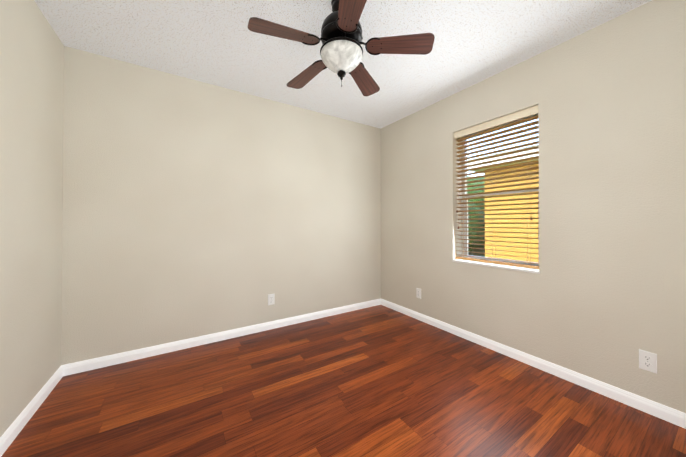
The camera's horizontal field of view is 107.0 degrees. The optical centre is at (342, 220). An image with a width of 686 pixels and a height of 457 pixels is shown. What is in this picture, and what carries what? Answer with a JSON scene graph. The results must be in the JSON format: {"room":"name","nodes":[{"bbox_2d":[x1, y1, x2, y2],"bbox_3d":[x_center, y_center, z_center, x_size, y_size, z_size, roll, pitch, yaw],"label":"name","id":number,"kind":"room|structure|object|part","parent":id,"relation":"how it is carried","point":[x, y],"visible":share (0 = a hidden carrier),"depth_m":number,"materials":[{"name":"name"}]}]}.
{"room":"empty bedroom","nodes":[
{"label":"empty bedroom","id":0,"kind":"room"},
{"bbox_2d":[0,0,63,436],"bbox_3d":[-1.348,-0.091,0.556,0.200,2.440,3.400,0,-1,-33],"label":"wall","id":1,"kind":"structure","parent":0,"point":[31,118],"depth_m":1.46,"materials":[{"name":"beige paint"}]},
{"bbox_2d":[0,364,67,456],"bbox_3d":[-1.258,1.089,0.604,0.013,0.080,2.940,0,-1,-33],"label":"baseboard","id":2,"kind":"structure","parent":1,"relation":"attached to","point":[15,428],"depth_m":1.45,"materials":[{"name":"white paint"}]},
{"bbox_2d":[61,46,380,364],"bbox_3d":[-0.826,-0.073,2.787,3.080,2.440,0.200,0,-1,-33],"label":"wall","id":3,"kind":"structure","parent":0,"point":[192,208],"depth_m":2.34,"materials":[{"name":"beige paint"}]},
{"bbox_2d":[64,299,379,375],"bbox_3d":[-0.768,1.106,2.687,3.080,0.080,0.013,0,-1,-33],"label":"baseboard","id":4,"kind":"structure","parent":3,"relation":"attached to","point":[100,362],"depth_m":2.33,"materials":[{"name":"white paint"}]},
{"bbox_2d":[268,294,274,304],"bbox_3d":[-0.761,0.835,2.697,0.070,0.114,0.007,0,-1,-33],"label":"electrical outlet","id":5,"kind":"object","parent":3,"relation":"attached to","point":[271,299],"visible":1,"depth_m":2.69,"materials":[{"name":"white plastic"}]},
{"bbox_2d":[34,0,651,128],"bbox_3d":[0.035,-1.364,1.448,3.480,0.120,3.400,0,-1,-33],"label":"ceiling","id":6,"kind":"structure","parent":0,"point":[219,43],"depth_m":1.83,"materials":[{"name":"white paint"}]},
{"bbox_2d":[248,0,434,95],"bbox_3d":[-0.036,-1.051,1.511,0.998,0.504,1.013,0,-1,-33],"label":"ceiling fan","id":7,"kind":"object","parent":6,"relation":"hanging from","point":[341,49],"visible":1,"depth_m":1.44,"materials":[{"name":"brown wood"}]},
{"bbox_3d":[-0.306,-1.010,1.364,0.384,0.016,0.136,-5,13,-26],"label":"blade","id":8,"kind":"part","parent":7,"relation":"part of","materials":[{"name":"brown wood"}]},
{"bbox_3d":[-0.241,-1.007,1.749,0.384,0.016,0.136,-7,6,45],"label":"blade","id":9,"kind":"part","parent":7,"relation":"part of","materials":[{"name":"brown wood"}]},
{"bbox_3d":[-0.009,-0.941,1.512,0.248,0.106,0.248,0,-1,-33],"label":"lamp shade","id":10,"kind":"part","parent":7,"relation":"part of","materials":[{"name":"white glass"}]},
{"bbox_3d":[0.041,-1.011,1.184,0.136,0.016,0.384,11,2,-9],"label":"blade","id":11,"kind":"part","parent":7,"relation":"part of","materials":[{"name":"brown wood"}]},
{"bbox_3d":[0.145,-1.006,1.807,0.136,0.016,0.384,-12,-11,26],"label":"blade","id":12,"kind":"part","parent":7,"relation":"part of","materials":[{"name":"brown wood"}]},
{"bbox_3d":[0.319,-1.009,1.458,0.384,0.016,0.136,4,-11,9],"label":"blade","id":13,"kind":"part","parent":7,"relation":"part of","materials":[{"name":"brown wood"}]},
{"bbox_2d":[1,305,685,456],"bbox_3d":[0.035,1.196,1.427,3.480,0.120,3.400,0,-1,-33],"label":"floor","id":14,"kind":"structure","parent":0,"point":[379,381],"depth_m":1.56,"materials":[{"name":"laminate"}]},
{"bbox_2d":[381,0,685,412],"bbox_3d":[1.417,-0.077,2.319,0.200,2.440,3.400,0,-1,-33],"label":"wall","id":15,"kind":"structure","parent":0,"point":[601,296],"depth_m":1.76,"materials":[{"name":"beige paint"}]},
{"bbox_2d":[416,288,420,298],"bbox_3d":[0.882,0.843,2.959,0.007,0.114,0.070,0,-1,-33],"label":"electrical outlet","id":16,"kind":"object","parent":15,"relation":"attached to","point":[418,292],"visible":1,"depth_m":2.96,"materials":[{"name":"white plastic"}]},
{"bbox_2d":[452,259,539,273],"bbox_3d":[1.381,0.401,2.315,0.162,0.022,0.748,0,-1,-33],"label":"sill","id":17,"kind":"structure","parent":15,"relation":"attached to","point":[517,268],"depth_m":2.22,"materials":[{"name":"white"}]},
{"bbox_2d":[461,114,538,265],"bbox_3d":[1.466,-0.260,2.376,0.042,1.302,0.740,0,-1,-33],"label":"window","id":18,"kind":"structure","parent":15,"relation":"in","point":[499,193],"depth_m":2.41,"materials":[{"name":"white"}]},
{"bbox_2d":[454,105,538,268],"bbox_3d":[1.363,-0.264,2.310,0.082,1.292,0.732,0,-1,-33],"label":"window blinds","id":19,"kind":"object","parent":18,"relation":"attached to","point":[503,120],"visible":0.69,"depth_m":2.26,"materials":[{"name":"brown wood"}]},
{"bbox_2d":[380,298,685,428],"bbox_3d":[1.327,1.103,2.252,0.013,0.080,2.940,0,-1,-33],"label":"baseboard","id":20,"kind":"structure","parent":15,"relation":"attached to","point":[638,402],"depth_m":1.82,"materials":[{"name":"white paint"}]},
{"bbox_2d":[639,349,656,373],"bbox_3d":[1.808,0.833,1.506,0.007,0.114,0.070,0,-1,-33],"label":"electrical outlet","id":21,"kind":"object","parent":15,"relation":"attached to","point":[647,361],"visible":1,"depth_m":1.50,"materials":[{"name":"white plastic"}]},
{"label":"outside","id":22,"kind":"structure","parent":0,"visible":0},
{"bbox_2d":[468,247,484,256],"bbox_3d":[9.745,1.297,10.582,22.700,0.130,36.000,0,-1,-33],"label":"ground","id":23,"kind":"structure","parent":22,"point":[482,251],"depth_m":9.71,"materials":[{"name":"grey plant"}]},
{"bbox_2d":[467,176,484,252],"bbox_3d":[3.604,-0.395,13.085,5.636,5.093,9.200,0,-1,-33],"label":"hedge","id":24,"kind":"object","parent":23,"relation":"on","point":[473,246],"depth_m":8.53,"materials":[{"name":"green plant"}]},
{"bbox_2d":[467,144,538,262],"bbox_3d":[10.420,-1.113,1.544,6.500,4.700,16.800,0,-1,-33],"label":"house","id":25,"kind":"structure","parent":23,"relation":"on","point":[510,257],"depth_m":6.22,"materials":[{"name":"yellow paint"}]}
]}

